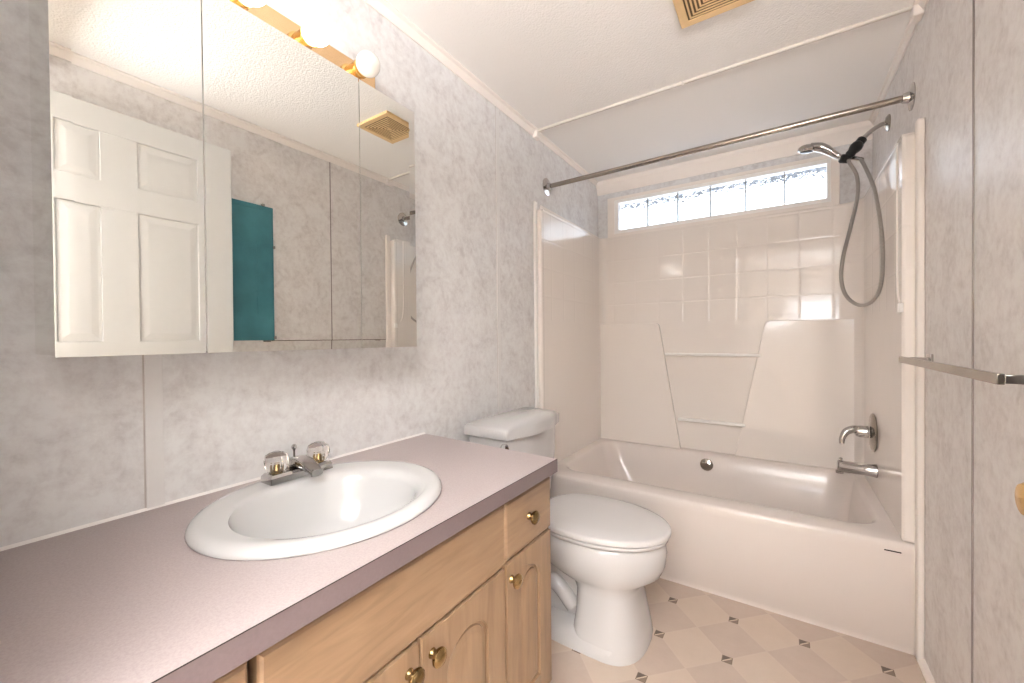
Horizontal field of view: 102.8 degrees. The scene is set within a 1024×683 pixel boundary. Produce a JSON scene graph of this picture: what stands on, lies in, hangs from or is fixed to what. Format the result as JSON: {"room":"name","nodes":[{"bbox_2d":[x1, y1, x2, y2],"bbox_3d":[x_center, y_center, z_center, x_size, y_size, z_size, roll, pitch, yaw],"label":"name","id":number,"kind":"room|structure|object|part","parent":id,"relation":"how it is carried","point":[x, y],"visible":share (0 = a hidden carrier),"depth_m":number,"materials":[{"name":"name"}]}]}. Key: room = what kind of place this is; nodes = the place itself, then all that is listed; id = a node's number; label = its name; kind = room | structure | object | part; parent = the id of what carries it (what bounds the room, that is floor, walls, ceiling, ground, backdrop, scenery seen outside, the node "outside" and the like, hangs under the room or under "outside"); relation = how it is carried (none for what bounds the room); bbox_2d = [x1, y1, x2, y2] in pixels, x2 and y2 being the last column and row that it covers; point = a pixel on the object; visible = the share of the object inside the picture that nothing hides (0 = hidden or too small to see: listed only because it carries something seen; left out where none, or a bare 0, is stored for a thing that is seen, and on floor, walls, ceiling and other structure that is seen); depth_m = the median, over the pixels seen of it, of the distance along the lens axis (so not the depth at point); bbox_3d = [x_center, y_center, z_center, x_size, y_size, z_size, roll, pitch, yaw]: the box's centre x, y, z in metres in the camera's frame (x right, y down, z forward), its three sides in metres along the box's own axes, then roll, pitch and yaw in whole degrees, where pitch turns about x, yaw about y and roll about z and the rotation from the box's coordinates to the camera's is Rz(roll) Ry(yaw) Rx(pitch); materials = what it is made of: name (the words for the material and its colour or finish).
{"room":"bathroom","nodes":[
{"label":"bathroom","id":0,"kind":"room"},
{"bbox_2d":[0,0,597,546],"bbox_3d":[-0.193,-0.018,1.833,0.100,2.240,3.070,0,1,33],"label":"wall","id":1,"kind":"structure","parent":0,"point":[72,445],"depth_m":1.17,"materials":[{"name":"paper"}]},
{"bbox_2d":[142,355,146,507],"bbox_3d":[-0.774,0.014,0.858,0.001,2.205,0.003,0,1,33],"label":"trim","id":2,"kind":"structure","parent":1,"relation":"attached to","point":[143,383],"depth_m":0.86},
{"bbox_2d":[144,354,164,508],"bbox_3d":[-0.765,0.014,0.871,0.003,2.205,0.030,0,1,33],"label":"trim","id":3,"kind":"structure","parent":1,"relation":"attached to","point":[153,373],"depth_m":0.87,"materials":[{"name":"grey paint"}]},
{"bbox_2d":[28,0,416,357],"bbox_3d":[-0.581,-0.345,1.005,0.164,0.731,0.766,0,1,33],"label":"medicine cabinet","id":4,"kind":"object","parent":1,"relation":"attached to","point":[204,178],"visible":1,"depth_m":0.82,"materials":[{"name":"white paint"}]},
{"bbox_2d":[28,0,53,355],"bbox_3d":[-0.793,-0.340,0.689,0.156,0.725,0.002,0,1,33],"label":"mirror","id":5,"kind":"object","parent":4,"relation":"attached to","point":[41,12],"depth_m":0.68,"materials":[{"name":"silver metal"}]},
{"bbox_3d":[-0.669,-0.341,0.727,0.006,0.731,0.203,0,1,33],"label":"mirror door","id":6,"kind":"part","parent":4,"relation":"part of","materials":[{"name":"silver metal"}]},
{"bbox_3d":[-0.514,-0.345,0.963,0.006,0.731,0.358,0,1,33],"label":"mirror door","id":7,"kind":"part","parent":4,"relation":"part of","materials":[{"name":"silver metal"}]},
{"bbox_3d":[-0.359,-0.349,1.198,0.006,0.731,0.200,0,1,33],"label":"mirror door","id":8,"kind":"part","parent":4,"relation":"part of","materials":[{"name":"silver metal"}]},
{"bbox_2d":[230,0,379,87],"bbox_3d":[-0.572,-0.805,1.033,0.150,0.112,0.627,0,1,33],"label":"vanity light","id":9,"kind":"object","parent":1,"relation":"attached to","point":[314,34],"visible":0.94,"depth_m":1.07,"materials":[{"name":"gold metal"}]},
{"bbox_2d":[230,0,266,10],"bbox_3d":[-0.616,-0.803,0.943,0.124,0.068,0.068,0,1,33],"label":"socket","id":10,"kind":"object","parent":9,"relation":"attached to","point":[249,5],"depth_m":0.94,"materials":[{"name":"white"}]},
{"bbox_2d":[287,14,330,49],"bbox_3d":[-0.529,-0.805,1.075,0.124,0.068,0.068,0,1,33],"label":"bulb","id":11,"kind":"object","parent":9,"relation":"attached to","point":[314,32],"depth_m":1.05,"materials":[{"name":"white glass"}]},
{"bbox_2d":[341,50,379,79],"bbox_3d":[-0.442,-0.807,1.206,0.124,0.068,0.068,0,1,33],"label":"bulb","id":12,"kind":"object","parent":9,"relation":"attached to","point":[366,64],"depth_m":1.18,"materials":[{"name":"white glass"}]},
{"bbox_2d":[363,0,537,135],"bbox_3d":[-0.406,-1.114,1.397,0.028,0.035,1.936,0,1,33],"label":"trim","id":13,"kind":"structure","parent":1,"relation":"attached to","point":[383,7],"depth_m":1.61,"materials":[{"name":"beige paint"}]},
{"bbox_2d":[495,106,501,413],"bbox_3d":[-0.061,-0.002,1.940,0.003,2.205,0.025,0,1,33],"label":"trim","id":14,"kind":"structure","parent":1,"relation":"attached to","point":[497,109],"depth_m":1.94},
{"bbox_2d":[533,201,538,407],"bbox_3d":[0.134,0.169,2.226,0.014,1.853,0.026,0,1,33],"label":"trim","id":15,"kind":"structure","parent":1,"relation":"attached to","point":[535,224],"depth_m":2.21,"materials":[{"name":"white paint"}]},
{"bbox_2d":[539,134,597,185],"bbox_3d":[0.388,-1.136,2.610,0.020,0.028,0.904,0,1,33],"label":"trim","id":16,"kind":"structure","parent":1,"relation":"attached to","point":[544,140],"depth_m":2.52,"materials":[{"name":"beige paint"}]},
{"bbox_2d":[538,5,912,131],"bbox_3d":[0.755,-1.139,1.801,1.524,0.013,0.016,0,1,33],"label":"trim","id":17,"kind":"structure","parent":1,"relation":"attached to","point":[909,8],"depth_m":1.67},
{"bbox_2d":[543,82,915,195],"bbox_3d":[0.835,-0.893,1.922,1.524,0.108,0.096,0,1,33],"label":"shower rod","id":18,"kind":"object","parent":1,"relation":"attached to","point":[908,97],"visible":1,"depth_m":1.77,"materials":[{"name":"silver metal"}]},
{"bbox_2d":[387,0,913,180],"bbox_3d":[0.475,-1.169,1.375,1.724,0.060,3.070,0,1,33],"label":"ceiling","id":19,"kind":"structure","parent":0,"point":[551,61],"depth_m":1.69,"materials":[{"name":"white paint"}]},
{"bbox_2d":[672,0,753,28],"bbox_3d":[0.647,-1.133,1.314,0.236,0.014,0.236,0,1,33],"label":"ceiling vent","id":20,"kind":"object","parent":19,"relation":"in","point":[689,12],"visible":1,"depth_m":1.38,"materials":[{"name":"yellow plastic"}]},
{"bbox_2d":[598,139,871,238],"bbox_3d":[1.301,-0.038,2.627,1.524,2.240,0.100,0,1,33],"label":"wall","id":21,"kind":"structure","parent":0,"point":[847,178],"depth_m":2.36,"materials":[{"name":"paper"}]},
{"bbox_2d":[607,155,839,237],"bbox_3d":[1.250,-0.883,2.604,1.308,0.286,0.063,0,1,33],"label":"window","id":22,"kind":"structure","parent":21,"relation":"in","point":[814,182],"depth_m":2.53,"materials":[{"name":"glass"}]},
{"bbox_3d":[0.859,-0.887,2.881,0.189,0.191,0.008,0,1,33],"label":"pane","id":23,"kind":"part","parent":22,"relation":"part of","materials":[{"name":"clear glass"}]},
{"bbox_3d":[1.023,-0.887,2.773,0.189,0.191,0.008,0,1,33],"label":"pane","id":24,"kind":"part","parent":22,"relation":"part of","materials":[{"name":"clear glass"}]},
{"bbox_3d":[1.187,-0.888,2.665,0.189,0.191,0.008,0,1,33],"label":"pane","id":25,"kind":"part","parent":22,"relation":"part of","materials":[{"name":"clear glass"}]},
{"bbox_3d":[1.351,-0.888,2.557,0.189,0.191,0.008,0,1,33],"label":"pane","id":26,"kind":"part","parent":22,"relation":"part of","materials":[{"name":"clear glass"}]},
{"bbox_3d":[1.514,-0.889,2.450,0.189,0.191,0.008,0,1,33],"label":"pane","id":27,"kind":"part","parent":22,"relation":"part of","materials":[{"name":"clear glass"}]},
{"bbox_3d":[1.678,-0.889,2.342,0.189,0.191,0.008,0,1,33],"label":"pane","id":28,"kind":"part","parent":22,"relation":"part of","materials":[{"name":"clear glass"}]},
{"bbox_2d":[596,120,873,195],"bbox_3d":[1.254,-1.111,2.560,1.524,0.092,0.036,0,1,33],"label":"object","id":29,"kind":"structure","parent":21,"relation":"attached to","point":[846,134],"depth_m":2.48,"materials":[{"name":"beige paint"}]},
{"bbox_2d":[550,578,925,682],"bbox_3d":[0.495,1.131,1.398,1.724,0.060,3.070,0,1,33],"label":"floor","id":30,"kind":"structure","parent":0,"point":[699,636],"depth_m":1.44,"materials":[{"name":"tile"}]},
{"bbox_2d":[212,477,551,682],"bbox_3d":[-0.390,0.752,0.914,0.578,0.722,1.054,0,1,33],"label":"vanity cabinet","id":31,"kind":"object","parent":30,"relation":"on","point":[475,606],"visible":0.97,"depth_m":0.85,"materials":[{"name":"brown wood"}]},
{"bbox_3d":[-0.410,0.483,0.437,0.030,0.144,0.227,0,1,33],"label":"drawer","id":32,"kind":"part","parent":31,"relation":"part of","materials":[{"name":"brown wood"}]},
{"bbox_2d":[0,432,557,682],"bbox_3d":[-0.390,0.368,0.923,0.569,0.043,1.095,0,1,33],"label":"countertop","id":33,"kind":"structure","parent":31,"relation":"on","point":[123,598],"depth_m":0.61,"materials":[{"name":"laminate"}]},
{"bbox_2d":[260,441,332,485],"bbox_3d":[-0.513,0.297,1.010,0.112,0.073,0.163,0,1,33],"label":"faucet","id":34,"kind":"object","parent":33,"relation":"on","point":[280,468],"visible":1,"depth_m":0.99,"materials":[{"name":"silver metal"}]},
{"bbox_3d":[-0.565,0.289,0.981,0.053,0.047,0.053,-1,1,-34],"label":"handle","id":35,"kind":"part","parent":34,"relation":"part of","materials":[{"name":"clear plastic"}]},
{"bbox_3d":[-0.552,0.288,1.036,0.013,0.055,0.013,0,1,33],"label":"lift rod","id":36,"kind":"part","parent":34,"relation":"part of","materials":[{"name":"silver metal"}]},
{"bbox_3d":[-0.509,0.304,1.008,0.104,0.042,0.052,0,1,33],"label":"spout","id":37,"kind":"part","parent":34,"relation":"part of","materials":[{"name":"silver metal"}]},
{"bbox_3d":[-0.507,0.288,1.069,0.053,0.047,0.053,0,1,11],"label":"handle","id":38,"kind":"part","parent":34,"relation":"part of","materials":[{"name":"clear plastic"}]},
{"bbox_2d":[184,460,441,560],"bbox_3d":[-0.401,0.417,0.907,0.461,0.168,0.513,0,1,33],"label":"sink","id":39,"kind":"object","parent":33,"relation":"in","point":[350,503],"visible":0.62,"depth_m":0.93,"materials":[{"name":"white ceramic"}]},
{"bbox_3d":[-0.262,0.789,0.662,0.030,0.452,0.282,0,1,33],"label":"door","id":40,"kind":"part","parent":31,"relation":"part of","materials":[{"name":"brown wood"}]},
{"bbox_3d":[-0.176,0.608,0.739,0.028,0.036,0.036,0,1,33],"label":"knob","id":41,"kind":"part","parent":31,"relation":"part of","materials":[{"name":"gold metal"}]},
{"bbox_3d":[-0.144,0.607,0.789,0.028,0.036,0.036,0,1,33],"label":"knob","id":42,"kind":"part","parent":31,"relation":"part of","materials":[{"name":"gold metal"}]},
{"bbox_3d":[-0.104,0.785,0.901,0.030,0.452,0.284,0,1,33],"label":"door","id":43,"kind":"part","parent":31,"relation":"part of","materials":[{"name":"brown wood"}]},
{"bbox_3d":[-0.096,0.780,0.895,0.008,0.316,0.139,0,1,33],"label":"raised panel","id":44,"kind":"part","parent":31,"relation":"part of","materials":[{"name":"brown wood"}]},
{"bbox_3d":[0.010,0.599,1.023,0.028,0.036,0.036,0,1,33],"label":"knob","id":45,"kind":"part","parent":31,"relation":"part of","materials":[{"name":"gold metal"}]},
{"bbox_3d":[0.038,0.474,1.118,0.030,0.147,0.236,0,1,33],"label":"drawer","id":46,"kind":"part","parent":31,"relation":"part of","materials":[{"name":"brown wood"}]},
{"bbox_3d":[0.040,0.779,1.121,0.030,0.457,0.236,0,1,33],"label":"door","id":47,"kind":"part","parent":31,"relation":"part of","materials":[{"name":"brown wood"}]},
{"bbox_3d":[0.049,0.775,1.115,0.008,0.325,0.098,0,1,33],"label":"raised panel","id":48,"kind":"part","parent":31,"relation":"part of","materials":[{"name":"brown wood"}]},
{"bbox_3d":[0.057,0.470,1.095,0.028,0.036,0.036,0,1,33],"label":"knob","id":49,"kind":"part","parent":31,"relation":"part of","materials":[{"name":"gold metal"}]},
{"bbox_2d":[464,407,671,665],"bbox_3d":[0.243,0.701,1.677,0.791,0.798,0.452,0,1,33],"label":"toilet","id":50,"kind":"object","parent":30,"relation":"on","point":[605,551],"visible":0.6,"depth_m":1.46,"materials":[{"name":"white ceramic"}]},
{"bbox_3d":[0.032,0.344,1.810,0.259,0.082,0.452,0,1,33],"label":"tank lid","id":51,"kind":"part","parent":50,"relation":"part of","materials":[{"name":"white ceramic"}]},
{"bbox_3d":[0.029,0.550,1.815,0.220,0.328,0.422,0,1,33],"label":"tank","id":52,"kind":"part","parent":50,"relation":"part of","materials":[{"name":"white ceramic"}]},
{"bbox_3d":[0.343,0.704,1.578,0.500,0.016,0.374,0,1,33],"label":"seat","id":53,"kind":"part","parent":50,"relation":"part of","materials":[{"name":"white plastic"}]},
{"bbox_3d":[0.346,0.680,1.576,0.508,0.022,0.384,0,1,33],"label":"seat lid","id":54,"kind":"part","parent":50,"relation":"part of","materials":[{"name":"white plastic"}]},
{"bbox_2d":[550,438,914,654],"bbox_3d":[1.026,0.894,2.205,1.520,0.388,0.928,0,1,33],"label":"bathtub","id":55,"kind":"object","parent":30,"relation":"on","point":[815,545],"visible":0.77,"depth_m":1.74,"materials":[{"name":"beige plastic"}]},
{"bbox_3d":[1.199,0.758,2.518,0.074,0.074,0.019,0,1,33],"label":"overflow plate","id":56,"kind":"part","parent":55,"relation":"part of","materials":[{"name":"silver metal"}]},
{"bbox_2d":[537,132,914,542],"bbox_3d":[1.016,-0.031,2.193,1.522,1.462,0.900,0,1,33],"label":"tub surround","id":57,"kind":"object","parent":55,"relation":"on","point":[738,337],"visible":0.82,"depth_m":2.40,"materials":[{"name":"white plastic"}]},
{"bbox_2d":[836,457,877,477],"bbox_3d":[1.567,0.573,1.863,0.146,0.072,0.060,0,1,33],"label":"tub spout","id":58,"kind":"object","parent":57,"relation":"attached to","point":[843,466],"visible":1,"depth_m":1.85,"materials":[{"name":"silver metal"}]},
{"bbox_2d":[839,413,877,451],"bbox_3d":[1.608,0.418,1.911,0.130,0.176,0.176,0,1,33],"label":"shower valve","id":59,"kind":"object","parent":57,"relation":"attached to","point":[870,431],"visible":1,"depth_m":1.88,"materials":[{"name":"silver metal"}]},
{"bbox_3d":[1.587,0.437,1.916,0.094,0.088,0.036,0,1,22],"label":"handle","id":60,"kind":"part","parent":59,"relation":"part of","materials":[{"name":"silver metal"}]},
{"bbox_3d":[1.624,0.418,1.901,0.050,0.056,0.056,0,1,33],"label":"valve stem","id":61,"kind":"part","parent":59,"relation":"part of","materials":[{"name":"silver metal"}]},
{"bbox_2d":[872,0,1023,682],"bbox_3d":[1.163,-0.021,0.940,0.100,2.240,3.070,0,1,33],"label":"wall","id":62,"kind":"structure","parent":0,"point":[934,58],"depth_m":1.01,"materials":[{"name":"paper"}]},
{"bbox_2d":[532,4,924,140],"bbox_3d":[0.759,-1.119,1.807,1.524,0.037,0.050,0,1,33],"label":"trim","id":63,"kind":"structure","parent":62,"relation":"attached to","point":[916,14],"depth_m":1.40,"materials":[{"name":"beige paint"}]},
{"bbox_2d":[797,114,890,306],"bbox_3d":[1.485,-0.579,1.830,0.338,0.863,0.288,0,1,33],"label":"shower","id":64,"kind":"object","parent":62,"relation":"attached to","point":[856,146],"visible":1,"depth_m":1.83,"materials":[{"name":"silver metal"}]},
{"bbox_3d":[1.489,-0.890,1.915,0.160,0.115,0.052,0,1,33],"label":"handle","id":65,"kind":"part","parent":64,"relation":"part of","materials":[{"name":"silver metal"}]},
{"bbox_3d":[1.635,-0.948,1.850,0.102,0.074,0.022,0,1,27],"label":"shower arm","id":66,"kind":"part","parent":64,"relation":"part of","materials":[{"name":"silver metal"}]},
{"bbox_2d":[869,22,917,123],"bbox_3d":[1.644,-1.139,1.784,0.020,0.028,0.904,0,1,33],"label":"trim","id":67,"kind":"structure","parent":62,"relation":"attached to","point":[909,31],"depth_m":1.68,"materials":[{"name":"beige paint"}]},
{"bbox_2d":[915,117,924,660],"bbox_3d":[1.390,0.170,1.393,0.020,1.845,0.036,0,1,33],"label":"trim","id":68,"kind":"structure","parent":62,"relation":"attached to","point":[920,123],"depth_m":1.38,"materials":[{"name":"beige paint"}]},
{"bbox_2d":[913,0,928,9],"bbox_3d":[0.844,-1.117,0.575,0.028,0.035,1.936,0,1,33],"label":"trim","id":69,"kind":"structure","parent":62,"relation":"attached to","point":[923,3],"depth_m":1.36,"materials":[{"name":"beige paint"}]},
{"bbox_2d":[917,659,934,682],"bbox_3d":[0.868,1.096,0.595,0.018,0.018,1.920,0,1,33],"label":"baseboard","id":70,"kind":"structure","parent":62,"relation":"attached to","point":[928,677],"depth_m":1.34,"materials":[{"name":"beige paint"}]},
{"bbox_2d":[899,354,1023,384],"bbox_3d":[1.118,0.064,1.033,0.077,0.038,0.761,0,1,33],"label":"towel bar","id":71,"kind":"object","parent":62,"relation":"attached to","point":[927,362],"visible":1,"depth_m":0.88,"materials":[{"name":"silver metal"}]},
{"bbox_3d":[1.318,0.059,1.334,0.058,0.016,0.016,0,1,33],"label":"arm","id":72,"kind":"part","parent":71,"relation":"part of","materials":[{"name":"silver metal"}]},
{"bbox_3d":[1.346,0.059,1.316,0.008,0.038,0.038,0,1,33],"label":"wall plate","id":73,"kind":"part","parent":71,"relation":"part of","materials":[{"name":"silver metal"}]},
{"bbox_3d":[0.921,0.068,0.730,0.058,0.016,0.016,0,1,33],"label":"arm","id":74,"kind":"part","parent":71,"relation":"part of","materials":[{"name":"silver metal"}]},
{"bbox_2d":[964,0,971,682],"bbox_3d":[1.174,-0.004,1.050,0.003,2.205,0.046,0,1,33],"label":"trim","id":75,"kind":"structure","parent":62,"relation":"attached to","point":[968,109],"depth_m":1.05,"materials":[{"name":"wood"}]},
{"bbox_2d":[971,0,974,682],"bbox_3d":[1.160,-0.004,1.029,0.003,2.205,0.004,0,1,33],"label":"trim","id":76,"kind":"structure","parent":62,"relation":"attached to","point":[973,1],"depth_m":1.03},
{"bbox_2d":[1015,482,1023,514],"bbox_3d":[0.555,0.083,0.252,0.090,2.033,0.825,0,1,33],"label":"door knob","id":77,"kind":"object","parent":62,"relation":"in","point":[1019,490],"depth_m":0.57,"materials":[{"name":"gold metal"}]}
]}

